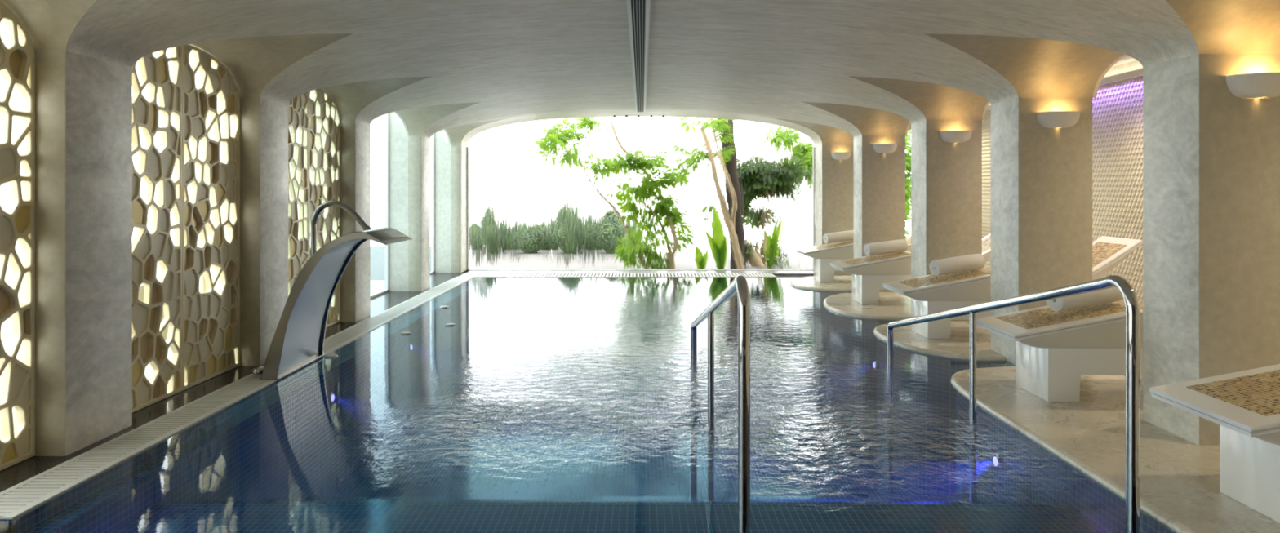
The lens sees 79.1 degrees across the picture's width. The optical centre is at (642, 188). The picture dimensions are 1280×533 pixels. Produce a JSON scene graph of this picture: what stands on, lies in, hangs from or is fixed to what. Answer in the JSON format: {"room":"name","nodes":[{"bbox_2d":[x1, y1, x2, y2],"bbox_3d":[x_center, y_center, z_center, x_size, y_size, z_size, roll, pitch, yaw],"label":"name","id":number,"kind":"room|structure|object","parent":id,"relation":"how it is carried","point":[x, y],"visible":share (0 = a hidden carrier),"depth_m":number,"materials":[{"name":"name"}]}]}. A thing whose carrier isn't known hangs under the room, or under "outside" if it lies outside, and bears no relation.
{"room":"indoor swimming pool","nodes":[
{"label":"indoor swimming pool","id":0,"kind":"room"},
{"bbox_2d":[0,19,23,440],"bbox_3d":[-3.579,-0.060,4.635,0.321,3.120,0.570,0,0,0],"label":"wall","id":1,"kind":"structure","parent":0,"point":[16,99],"depth_m":4.35,"materials":[{"name":"paint"}]},
{"bbox_2d":[34,50,132,456],"bbox_3d":[-3.328,0.362,4.635,0.185,2.275,0.570,0,0,0],"label":"pillar","id":2,"kind":"structure","parent":0,"point":[83,104],"depth_m":4.46,"materials":[{"name":"paint"}]},
{"bbox_2d":[0,0,96,50],"bbox_3d":[-2.777,-0.964,3.535,1.285,0.379,1.630,0,0,0],"label":"vault","id":3,"kind":"object","parent":2,"relation":"on","point":[50,24],"visible":1,"depth_m":4.22,"materials":[{"name":"paint"}]},
{"bbox_2d":[204,62,260,292],"bbox_3d":[-3.579,-0.060,6.829,0.321,3.120,0.523,0,0,0],"label":"wall","id":4,"kind":"structure","parent":0,"point":[211,134],"depth_m":6.57,"materials":[{"name":"paint"}]},
{"bbox_2d":[195,69,204,293],"bbox_3d":[-3.735,-0.060,5.744,0.050,3.120,1.647,0,0,0],"label":"window","id":5,"kind":"structure","parent":4,"relation":"in","point":[197,73],"depth_m":6.54,"materials":[{"name":"clear glass"}]},
{"bbox_2d":[240,97,288,365],"bbox_3d":[-3.328,0.362,6.829,0.185,2.275,0.523,0,0,0],"label":"pillar","id":6,"kind":"structure","parent":0,"point":[264,122],"depth_m":6.60,"materials":[{"name":"paint"}]},
{"bbox_2d":[141,33,352,97],"bbox_3d":[-2.777,-0.964,5.744,1.285,0.379,1.647,0,0,0],"label":"vault","id":7,"kind":"object","parent":6,"relation":"on","point":[253,62],"visible":0.59,"depth_m":6.10,"materials":[{"name":"paint"}]},
{"bbox_2d":[340,120,370,321],"bbox_3d":[-3.328,0.362,8.990,0.185,2.275,0.480,0,0,0],"label":"pillar","id":8,"kind":"structure","parent":0,"point":[355,135],"depth_m":8.75,"materials":[{"name":"paint"}]},
{"bbox_2d":[290,75,432,119],"bbox_3d":[-2.777,-0.964,7.920,1.285,0.379,1.660,0,0,0],"label":"vault","id":9,"kind":"object","parent":8,"relation":"on","point":[350,99],"visible":0.52,"depth_m":8.36,"materials":[{"name":"paint"}]},
{"bbox_2d":[315,106,450,291],"bbox_3d":[-3.579,-0.060,11.525,0.321,3.120,5.550,0,0,0],"label":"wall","id":10,"kind":"structure","parent":0,"point":[398,141],"depth_m":11.35,"materials":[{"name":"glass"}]},
{"bbox_2d":[310,90,313,244],"bbox_3d":[-3.735,-0.060,7.920,0.050,3.120,1.660,0,0,0],"label":"window","id":11,"kind":"structure","parent":10,"relation":"in","point":[311,92],"depth_m":8.72,"materials":[{"name":"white glass"}]},
{"bbox_2d":[370,113,388,298],"bbox_3d":[-3.735,-0.060,10.290,0.050,3.120,2.120,0,0,0],"label":"window","id":12,"kind":"structure","parent":10,"relation":"in","point":[386,116],"depth_m":11.32,"materials":[{"name":"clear glass"}]},
{"bbox_2d":[430,133,434,274],"bbox_3d":[-3.735,-0.060,12.845,0.050,3.120,2.030,0,0,0],"label":"window","id":13,"kind":"structure","parent":10,"relation":"in","point":[432,272],"depth_m":13.83,"materials":[{"name":"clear glass"}]},
{"bbox_2d":[0,270,813,532],"bbox_3d":[0.055,1.550,6.250,7.590,0.100,16.100,0,0,0],"label":"floor","id":14,"kind":"structure","parent":0,"point":[11,476],"depth_m":5.82,"materials":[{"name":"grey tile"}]},
{"bbox_2d":[0,0,35,471],"bbox_3d":[-3.427,0.203,3.942,0.044,2.583,0.813,0,0,0],"label":"lattice screen","id":15,"kind":"object","parent":14,"relation":"on","point":[17,58],"visible":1,"depth_m":4.24,"materials":[{"name":"beige metal"}]},
{"bbox_2d":[132,45,182,413],"bbox_3d":[-3.427,0.203,5.331,0.044,2.583,0.818,0,0,0],"label":"lattice screen","id":16,"kind":"object","parent":14,"relation":"on","point":[154,246],"visible":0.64,"depth_m":5.47,"materials":[{"name":"beige metal"}]},
{"bbox_2d":[182,44,239,391],"bbox_3d":[-3.427,0.203,6.156,0.044,2.583,0.818,0,0,0],"label":"lattice screen","id":17,"kind":"object","parent":14,"relation":"on","point":[211,318],"visible":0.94,"depth_m":6.11,"materials":[{"name":"beige metal"}]},
{"bbox_2d":[0,276,473,524],"bbox_3d":[-3.017,1.513,8.365,0.297,0.034,9.670,0,0,0],"label":"pool edge","id":18,"kind":"object","parent":14,"relation":"on","point":[22,499],"visible":0.84,"depth_m":4.74,"materials":[{"name":"white stone"}]},
{"bbox_2d":[251,227,412,379],"bbox_3d":[-2.554,0.914,6.522,1.092,1.159,0.905,0,0,0],"label":"spout","id":19,"kind":"object","parent":18,"relation":"on","point":[299,337],"visible":1,"depth_m":6.33,"materials":[{"name":"metal"}]},
{"bbox_2d":[288,91,308,296],"bbox_3d":[-3.427,0.203,7.504,0.044,2.583,0.824,0,0,0],"label":"lattice screen","id":20,"kind":"object","parent":14,"relation":"on","point":[298,107],"visible":0.38,"depth_m":7.68,"materials":[{"name":"beige metal"}]},
{"bbox_2d":[308,88,340,328],"bbox_3d":[-3.427,0.203,8.336,0.044,2.583,0.824,0,0,0],"label":"lattice screen","id":21,"kind":"object","parent":14,"relation":"on","point":[330,179],"visible":0.63,"depth_m":8.38,"materials":[{"name":"beige metal"}]},
{"bbox_2d":[311,200,371,256],"bbox_3d":[-2.980,0.806,7.650,0.641,1.387,0.120,0,0,0],"label":"gooseneck spout","id":22,"kind":"object","parent":14,"relation":"on","point":[315,215],"visible":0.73,"depth_m":7.63,"materials":[{"name":"metal"}]},
{"bbox_2d":[458,273,775,279],"bbox_3d":[-0.432,1.513,13.495,5.465,0.034,0.570,0,0,0],"label":"overflow grating","id":23,"kind":"object","parent":14,"relation":"on","point":[474,275],"visible":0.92,"depth_m":13.54,"materials":[{"name":"white"}]},
{"bbox_2d":[462,270,813,275],"bbox_3d":[-0.022,1.650,14.090,6.425,0.300,0.620,0,0,0],"label":"kerb","id":24,"kind":"object","parent":14,"relation":"on","point":[773,272],"visible":0.29,"depth_m":13.97,"materials":[{"name":"grey stone"}]},
{"bbox_2d":[408,136,430,291],"bbox_3d":[-3.328,0.362,11.590,0.185,2.275,0.480,0,0,0],"label":"pillar","id":25,"kind":"structure","parent":0,"point":[419,146],"depth_m":11.35,"materials":[{"name":"paint"}]},
{"bbox_2d":[372,102,479,136],"bbox_3d":[-2.777,-0.964,10.290,1.285,0.379,2.120,0,0,0],"label":"vault","id":26,"kind":"object","parent":25,"relation":"on","point":[416,120],"visible":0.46,"depth_m":10.87,"materials":[{"name":"paint"}]},
{"bbox_2d":[450,145,466,272],"bbox_3d":[-3.328,0.362,14.080,0.185,2.275,0.440,0,0,0],"label":"pillar","id":27,"kind":"structure","parent":0,"point":[458,153],"depth_m":13.86,"materials":[{"name":"paint"}]},
{"bbox_2d":[445,117,511,145],"bbox_3d":[-2.777,-0.979,12.845,1.285,0.408,2.030,0,0,0],"label":"vault","id":28,"kind":"object","parent":27,"relation":"on","point":[456,134],"visible":0.47,"depth_m":13.60,"materials":[{"name":"paint"}]},
{"bbox_2d":[0,276,1172,532],"bbox_3d":[0.346,2.200,5.704,7.011,1.400,14.991,0,0,0],"label":"wall","id":29,"kind":"structure","parent":0,"point":[286,439],"depth_m":7.50,"materials":[{"name":"blue tile"}]},
{"bbox_2d":[328,392,334,403],"bbox_3d":[-2.715,1.830,6.790,0.030,0.090,0.090,0,0,0],"label":"underwater light","id":30,"kind":"object","parent":29,"relation":"attached to","point":[331,397],"visible":1,"depth_m":6.76,"materials":[{"name":"silver metal"}]},
{"bbox_2d":[408,343,412,351],"bbox_3d":[-2.715,1.860,9.100,0.030,0.090,0.090,0,0,0],"label":"underwater light","id":31,"kind":"object","parent":29,"relation":"attached to","point":[410,347],"visible":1,"depth_m":9.07,"materials":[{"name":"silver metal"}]},
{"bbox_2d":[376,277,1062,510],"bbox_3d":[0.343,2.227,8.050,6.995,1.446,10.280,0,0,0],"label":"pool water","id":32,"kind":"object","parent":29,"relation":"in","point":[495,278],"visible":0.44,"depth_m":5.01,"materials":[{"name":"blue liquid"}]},
{"bbox_2d":[324,354,337,357],"bbox_3d":[-2.789,1.497,6.957,0.110,0.012,0.110,0,0,0],"label":"disc","id":33,"kind":"object","parent":32,"relation":"on","point":[327,355],"visible":1,"depth_m":6.94,"materials":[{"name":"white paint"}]},
{"bbox_2d":[400,331,411,334],"bbox_3d":[-2.453,1.497,8.054,0.110,0.012,0.110,0,0,0],"label":"disc","id":34,"kind":"object","parent":32,"relation":"on","point":[404,332],"visible":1,"depth_m":8.04,"materials":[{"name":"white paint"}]},
{"bbox_2d":[444,323,454,325],"bbox_3d":[-2.120,1.497,8.560,0.110,0.012,0.110,0,0,0],"label":"disc","id":35,"kind":"object","parent":32,"relation":"on","point":[446,324],"visible":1,"depth_m":8.53,"materials":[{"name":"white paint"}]},
{"bbox_2d":[872,360,877,369],"bbox_3d":[2.415,1.830,8.050,0.030,0.090,0.090,0,0,0],"label":"underwater light","id":36,"kind":"object","parent":29,"relation":"attached to","point":[874,364],"visible":1,"depth_m":8.02,"materials":[{"name":"silver metal"}]},
{"bbox_2d":[992,454,1001,468],"bbox_3d":[2.353,1.810,5.150,0.030,0.090,0.090,0,0,0],"label":"underwater light","id":37,"kind":"object","parent":29,"relation":"attached to","point":[997,462],"visible":0.88,"depth_m":5.13,"materials":[{"name":"silver metal"}]},
{"bbox_2d":[109,356,1106,532],"bbox_3d":[0.430,2.310,8.050,6.840,1.100,10.300,0,0,0],"label":"floor","id":38,"kind":"structure","parent":0,"point":[643,486],"depth_m":7.76,"materials":[{"name":"blue tile"}]},
{"bbox_2d":[690,275,750,532],"bbox_3d":[0.455,1.629,5.150,0.110,2.462,3.490,0,0,0],"label":"pool handrail","id":39,"kind":"object","parent":38,"relation":"on","point":[739,285],"visible":0.91,"depth_m":3.46,"materials":[{"name":"silver metal"}]},
{"bbox_2d":[887,275,1139,532],"bbox_3d":[2.190,1.629,5.150,0.110,2.462,3.490,0,0,0],"label":"pool handrail","id":40,"kind":"object","parent":38,"relation":"on","point":[1131,305],"visible":0.8,"depth_m":3.74,"materials":[{"name":"silver metal"}]},
{"bbox_2d":[66,0,1199,146],"bbox_3d":[-0.022,-1.060,6.250,6.425,0.570,16.100,0,0,0],"label":"ceiling","id":41,"kind":"structure","parent":0,"point":[522,60],"depth_m":6.33,"materials":[{"name":"paint"}]},
{"bbox_2d":[626,0,650,111],"bbox_3d":[-0.025,-1.289,8.050,0.160,0.022,9.700,0,0,0],"label":"ceiling vent","id":42,"kind":"object","parent":41,"relation":"in","point":[638,11],"visible":1,"depth_m":6.89,"materials":[{"name":"grey metal"}]},
{"bbox_2d":[771,117,853,145],"bbox_3d":[2.955,-0.974,12.720,1.730,0.399,2.040,0,0,0],"label":"vault","id":43,"kind":"object","parent":41,"relation":"attached to","point":[829,135],"visible":0.33,"depth_m":13.61,"materials":[{"name":"paint"}]},
{"bbox_2d":[800,101,909,135],"bbox_3d":[2.955,-0.964,10.225,1.730,0.379,2.050,0,0,0],"label":"vault","id":44,"kind":"object","parent":41,"relation":"attached to","point":[869,122],"visible":0.45,"depth_m":10.96,"materials":[{"name":"paint"}]},
{"bbox_2d":[848,75,988,119],"bbox_3d":[2.955,-0.964,7.905,1.730,0.379,1.610,0,0,0],"label":"vault","id":45,"kind":"object","parent":41,"relation":"attached to","point":[935,101],"visible":0.48,"depth_m":8.47,"materials":[{"name":"paint"}]},
{"bbox_2d":[466,115,814,146],"bbox_3d":[-0.022,-1.198,14.340,6.425,0.845,0.080,0,0,0],"label":"wall","id":46,"kind":"structure","parent":0,"point":[608,116],"depth_m":14.34,"materials":[{"name":"paint"}]},
{"bbox_2d":[466,116,814,270],"bbox_3d":[-0.022,0.086,14.330,6.425,2.849,0.060,0,0,0],"label":"window","id":47,"kind":"structure","parent":46,"relation":"in","point":[571,181],"depth_m":14.32,"materials":[{"name":"clear glass"}]},
{"bbox_2d":[790,275,852,293],"bbox_3d":[3.085,1.500,12.275,1.532,0.060,1.850,0,0,0],"label":"platform","id":48,"kind":"object","parent":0,"point":[842,284],"visible":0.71,"depth_m":11.91,"materials":[{"name":"beige stone"}]},
{"bbox_2d":[796,235,911,282],"bbox_3d":[3.708,0.983,12.450,2.337,0.975,0.655,0,0,0],"label":"lounger","id":49,"kind":"object","parent":48,"relation":"on","point":[824,255],"visible":0.38,"depth_m":12.18,"materials":[{"name":"white paint"}]},
{"bbox_2d":[822,230,853,243],"bbox_3d":[3.189,0.765,12.454,0.554,0.210,0.174,0,0,-14],"label":"rolled towel","id":50,"kind":"object","parent":49,"relation":"on","point":[842,236],"visible":0.92,"depth_m":12.38,"materials":[{"name":"white fabric"}]},
{"bbox_2d":[815,145,853,275],"bbox_3d":[3.505,1.062,14.020,0.630,3.675,0.560,0,0,0],"label":"pillar","id":51,"kind":"structure","parent":0,"point":[834,179],"depth_m":13.74,"materials":[{"name":"paint"}]},
{"bbox_2d":[831,151,850,159],"bbox_3d":[3.520,-0.584,13.671,0.356,0.128,0.135,0,0,0],"label":"wall sconce","id":52,"kind":"object","parent":51,"relation":"attached to","point":[835,155],"visible":1,"depth_m":13.64,"materials":[{"name":"white ceramic"}]},
{"bbox_2d":[823,292,911,321],"bbox_3d":[3.089,1.500,9.985,1.524,0.060,2.230,0,0,0],"label":"platform","id":53,"kind":"object","parent":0,"point":[892,306],"visible":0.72,"depth_m":9.63,"materials":[{"name":"beige stone"}]},
{"bbox_2d":[830,233,991,304],"bbox_3d":[3.708,0.983,10.150,2.337,0.975,0.655,0,0,0],"label":"lounger","id":54,"kind":"object","parent":53,"relation":"on","point":[869,273],"visible":0.37,"depth_m":9.88,"materials":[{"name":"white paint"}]},
{"bbox_2d":[863,239,907,255],"bbox_3d":[3.189,0.765,10.154,0.553,0.210,0.174,0,0,-12],"label":"rolled towel","id":55,"kind":"object","parent":54,"relation":"on","point":[900,245],"visible":1,"depth_m":10.09,"materials":[{"name":"white fabric"}]},
{"bbox_2d":[853,135,905,292],"bbox_3d":[3.505,1.062,11.475,0.630,3.675,0.450,0,0,0],"label":"pillar","id":56,"kind":"structure","parent":0,"point":[879,179],"depth_m":11.25,"materials":[{"name":"paint"}]},
{"bbox_2d":[872,143,897,153],"bbox_3d":[3.520,-0.584,11.181,0.356,0.128,0.135,0,0,0],"label":"wall sconce","id":57,"kind":"object","parent":56,"relation":"attached to","point":[877,148],"visible":1,"depth_m":11.15,"materials":[{"name":"white"}]},
{"bbox_2d":[873,320,1006,363],"bbox_3d":[3.124,1.500,7.720,1.453,0.060,1.880,0,0,0],"label":"platform","id":58,"kind":"object","parent":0,"point":[957,348],"visible":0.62,"depth_m":7.43,"materials":[{"name":"beige stone"}]},
{"bbox_2d":[882,235,1142,338],"bbox_3d":[3.708,0.983,7.865,2.337,0.975,0.655,0,0,0],"label":"lounger","id":59,"kind":"object","parent":58,"relation":"on","point":[930,294],"visible":0.45,"depth_m":7.59,"materials":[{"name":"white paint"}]},
{"bbox_2d":[928,253,985,275],"bbox_3d":[3.189,0.765,7.848,0.553,0.210,0.175,0,0,-16],"label":"rolled towel","id":60,"kind":"object","parent":59,"relation":"on","point":[974,261],"visible":1,"depth_m":7.78,"materials":[{"name":"white fabric"}]},
{"bbox_2d":[911,120,982,321],"bbox_3d":[3.505,1.062,8.955,0.630,3.675,0.490,0,0,0],"label":"pillar","id":61,"kind":"structure","parent":0,"point":[946,178],"depth_m":8.71,"materials":[{"name":"paint"}]},
{"bbox_2d":[939,130,972,142],"bbox_3d":[3.520,-0.584,8.642,0.356,0.128,0.135,0,0,0],"label":"wall sconce","id":62,"kind":"object","parent":61,"relation":"attached to","point":[948,136],"visible":1,"depth_m":8.61,"materials":[{"name":"white"}]},
{"bbox_2d":[905,53,1126,135],"bbox_3d":[3.835,-1.198,8.095,0.030,0.845,6.310,0,0,0],"label":"wall","id":63,"kind":"structure","parent":0,"point":[1107,69],"depth_m":6.54,"materials":[{"name":"paint"}]},
{"bbox_2d":[991,97,1092,366],"bbox_3d":[3.505,1.062,6.835,0.630,3.675,0.530,0,0,0],"label":"pillar","id":64,"kind":"structure","parent":0,"point":[1042,176],"depth_m":6.57,"materials":[{"name":"paint"}]},
{"bbox_2d":[924,33,1124,97],"bbox_3d":[2.955,-0.964,5.755,1.730,0.379,1.630,0,0,0],"label":"vault","id":65,"kind":"object","parent":64,"relation":"on","point":[1036,68],"visible":0.51,"depth_m":6.24,"materials":[{"name":"paint"}]},
{"bbox_2d":[1036,111,1079,127],"bbox_3d":[3.520,-0.584,6.502,0.356,0.128,0.135,0,0,0],"label":"wall sconce","id":66,"kind":"object","parent":64,"relation":"attached to","point":[1051,118],"visible":1,"depth_m":6.47,"materials":[{"name":"white"}]},
{"bbox_2d":[982,60,1142,304],"bbox_3d":[5.487,-0.035,6.250,0.126,3.170,16.100,0,0,0],"label":"wall","id":67,"kind":"structure","parent":0,"point":[1106,220],"depth_m":8.87,"materials":[{"name":"beige tile"}]},
{"bbox_2d":[986,68,1142,111],"bbox_3d":[5.420,-1.265,6.250,0.060,0.070,16.100,0,0,0],"label":"crown molding","id":68,"kind":"structure","parent":67,"relation":"attached to","point":[1138,73],"depth_m":8.74,"materials":[{"name":"paint"}]},
{"bbox_2d":[951,366,1279,532],"bbox_3d":[3.095,1.500,2.335,1.511,0.060,8.270,0,0,0],"label":"platform","id":69,"kind":"object","parent":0,"point":[1180,477],"visible":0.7,"depth_m":4.40,"materials":[{"name":"beige stone"}]},
{"bbox_2d":[976,300,1142,401],"bbox_3d":[3.708,0.983,5.615,2.337,0.975,0.655,0,0,0],"label":"lounger","id":70,"kind":"object","parent":69,"relation":"on","point":[1053,348],"visible":0.31,"depth_m":5.34,"materials":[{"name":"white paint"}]},
{"bbox_2d":[1045,286,1123,311],"bbox_3d":[3.189,0.765,5.579,0.554,0.210,0.174,0,0,-14],"label":"rolled towel","id":71,"kind":"object","parent":70,"relation":"on","point":[1110,295],"visible":0.6,"depth_m":5.50,"materials":[{"name":"white fabric"}]},
{"bbox_2d":[1148,364,1279,523],"bbox_3d":[3.708,0.983,3.560,2.337,0.975,0.655,0,0,0],"label":"lounger","id":72,"kind":"object","parent":69,"relation":"on","point":[1245,405],"visible":1,"depth_m":3.57,"materials":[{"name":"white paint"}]},
{"bbox_2d":[1111,54,1137,66],"bbox_3d":[4.650,-1.440,6.250,1.600,0.040,16.100,0,0,0],"label":"ceiling","id":73,"kind":"structure","parent":0,"point":[1126,59],"depth_m":8.56,"materials":[{"name":"paint"}]},
{"bbox_2d":[1142,53,1279,445],"bbox_3d":[3.505,0.388,4.690,0.630,2.325,0.500,0,0,0],"label":"pillar","id":74,"kind":"structure","parent":0,"point":[1211,154],"depth_m":4.44,"materials":[{"name":"paint"}]},
{"bbox_2d":[1165,0,1279,53],"bbox_3d":[2.955,-0.964,3.590,1.730,0.379,1.700,0,0,0],"label":"vault","id":75,"kind":"object","parent":74,"relation":"on","point":[1216,26],"visible":1,"depth_m":4.32,"materials":[{"name":"paint"}]},
{"bbox_2d":[1225,72,1279,97],"bbox_3d":[3.520,-0.584,4.372,0.356,0.128,0.135,0,0,0],"label":"wall sconce","id":76,"kind":"object","parent":74,"relation":"attached to","point":[1255,85],"visible":1,"depth_m":4.35,"materials":[{"name":"white"}]},
{"label":"outside","id":77,"kind":"structure","parent":0,"visible":0},
{"bbox_2d":[144,280,384,380],"bbox_3d":[-8.950,1.750,5.200,10.100,0.100,18.400,0,0,0],"label":"garden","id":78,"kind":"object","parent":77,"point":[376,286],"depth_m":12.71,"materials":[{"name":"white"}]},
{"bbox_2d":[137,284,168,340],"bbox_3d":[-5.225,1.350,8.350,0.150,0.700,7.700,0,0,0],"label":"wall","id":79,"kind":"structure","parent":78,"relation":"on","point":[141,290],"depth_m":8.12,"materials":[{"name":"beige"}]},
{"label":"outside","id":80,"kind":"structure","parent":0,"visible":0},
{"bbox_2d":[155,246,773,280],"bbox_3d":[0.000,1.750,18.700,28.000,0.100,8.600,0,0,0],"label":"terrace","id":81,"kind":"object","parent":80,"point":[540,260],"depth_m":18.35,"materials":[{"name":"white"}]},
{"bbox_2d":[483,201,511,223],"bbox_3d":[-3.899,1.041,20.598,0.830,1.426,0.820,0,0,0],"label":"shrub","id":82,"kind":"object","parent":81,"relation":"on","point":[489,211],"visible":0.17,"depth_m":20.44,"materials":[{"name":"green plant"}]},
{"bbox_2d":[509,215,522,248],"bbox_3d":[-3.643,1.258,21.905,0.687,1.015,0.711,0,0,-4],"label":"shrub","id":83,"kind":"object","parent":81,"relation":"on","point":[516,224],"visible":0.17,"depth_m":21.72,"materials":[{"name":"green plant"}]},
{"bbox_2d":[517,217,544,253],"bbox_3d":[-2.960,1.262,20.605,0.749,0.970,0.757,0,0,0],"label":"shrub","id":84,"kind":"object","parent":81,"relation":"on","point":[531,233],"visible":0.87,"depth_m":20.37,"materials":[{"name":"green plant"}]},
{"bbox_2d":[539,217,559,249],"bbox_3d":[-2.632,1.284,21.906,0.791,0.960,0.778,0,0,0],"label":"shrub","id":85,"kind":"object","parent":81,"relation":"on","point":[549,242],"visible":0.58,"depth_m":21.61,"materials":[{"name":"green plant"}]},
{"bbox_2d":[552,224,565,251],"bbox_3d":[-1.870,1.030,20.602,0.996,1.462,0.978,0,0,0],"label":"shrub","id":86,"kind":"object","parent":81,"relation":"on","point":[560,238],"visible":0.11,"depth_m":20.33,"materials":[{"name":"green plant"}]},
{"bbox_2d":[592,213,603,249],"bbox_3d":[-1.348,1.205,21.901,0.822,1.116,0.817,0,0,0],"label":"shrub","id":87,"kind":"object","parent":81,"relation":"on","point":[597,220],"visible":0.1,"depth_m":21.60,"materials":[{"name":"green plant"}]},
{"bbox_2d":[595,208,626,253],"bbox_3d":[-0.770,1.131,20.597,0.910,1.236,0.906,0,0,0],"label":"shrub","id":88,"kind":"object","parent":81,"relation":"on","point":[610,228],"visible":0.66,"depth_m":20.29,"materials":[{"name":"green plant"}]},
{"bbox_2d":[533,116,696,269],"bbox_3d":[-0.491,0.110,16.148,3.561,3.511,1.474,0,0,0],"label":"tree","id":89,"kind":"object","parent":81,"relation":"on","point":[673,217],"visible":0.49,"depth_m":16.11,"materials":[{"name":"green plant"}]},
{"bbox_2d":[694,252,699,259],"bbox_3d":[1.161,1.400,15.380,0.251,0.600,0.139,0,0,0],"label":"banana plant","id":90,"kind":"object","parent":81,"relation":"on","point":[696,255],"visible":0.04,"depth_m":15.41,"materials":[{"name":"green plant"}]},
{"bbox_2d":[704,230,712,244],"bbox_3d":[1.432,1.025,15.180,0.435,1.350,0.139,0,0,0],"label":"banana plant","id":91,"kind":"object","parent":81,"relation":"on","point":[709,238],"visible":0.08,"depth_m":15.18,"materials":[{"name":"green plant"}]},
{"bbox_2d":[678,116,744,268],"bbox_3d":[1.366,0.086,15.805,1.430,3.266,0.879,0,0,0],"label":"leaning tree","id":92,"kind":"object","parent":81,"relation":"on","point":[715,126],"visible":0.54,"depth_m":15.71,"materials":[{"name":"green plant"}]},
{"bbox_2d":[717,118,746,269],"bbox_3d":[2.192,-0.397,16.558,1.393,4.205,1.892,0,0,0],"label":"palm tree","id":93,"kind":"object","parent":81,"relation":"on","point":[731,171],"visible":0.1,"depth_m":16.26,"materials":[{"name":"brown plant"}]},
{"bbox_2d":[763,222,773,269],"bbox_3d":[2.677,1.100,15.880,0.379,1.200,0.139,0,0,0],"label":"banana plant","id":94,"kind":"object","parent":81,"relation":"on","point":[767,254],"visible":0.32,"depth_m":15.90,"materials":[{"name":"green plant"}]},
{"bbox_2d":[736,151,808,266],"bbox_3d":[2.732,0.554,17.308,2.030,2.744,1.574,0,0,0],"label":"bushy tree","id":95,"kind":"object","parent":81,"relation":"on","point":[762,182],"visible":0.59,"depth_m":16.96,"materials":[{"name":"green plant"}]},
{"bbox_2d":[753,126,815,243],"bbox_3d":[3.736,0.046,19.301,1.829,3.316,1.387,0,0,0],"label":"flowering tree","id":96,"kind":"object","parent":81,"relation":"on","point":[775,139],"visible":0.46,"depth_m":19.33,"materials":[{"name":"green plant"}]},
{"bbox_2d":[905,129,911,238],"bbox_3d":[5.255,0.184,16.280,1.783,3.274,1.593,0,0,0],"label":"bush","id":97,"kind":"object","parent":81,"relation":"on","point":[908,157],"visible":0.06,"depth_m":16.07,"materials":[{"name":"green plant"}]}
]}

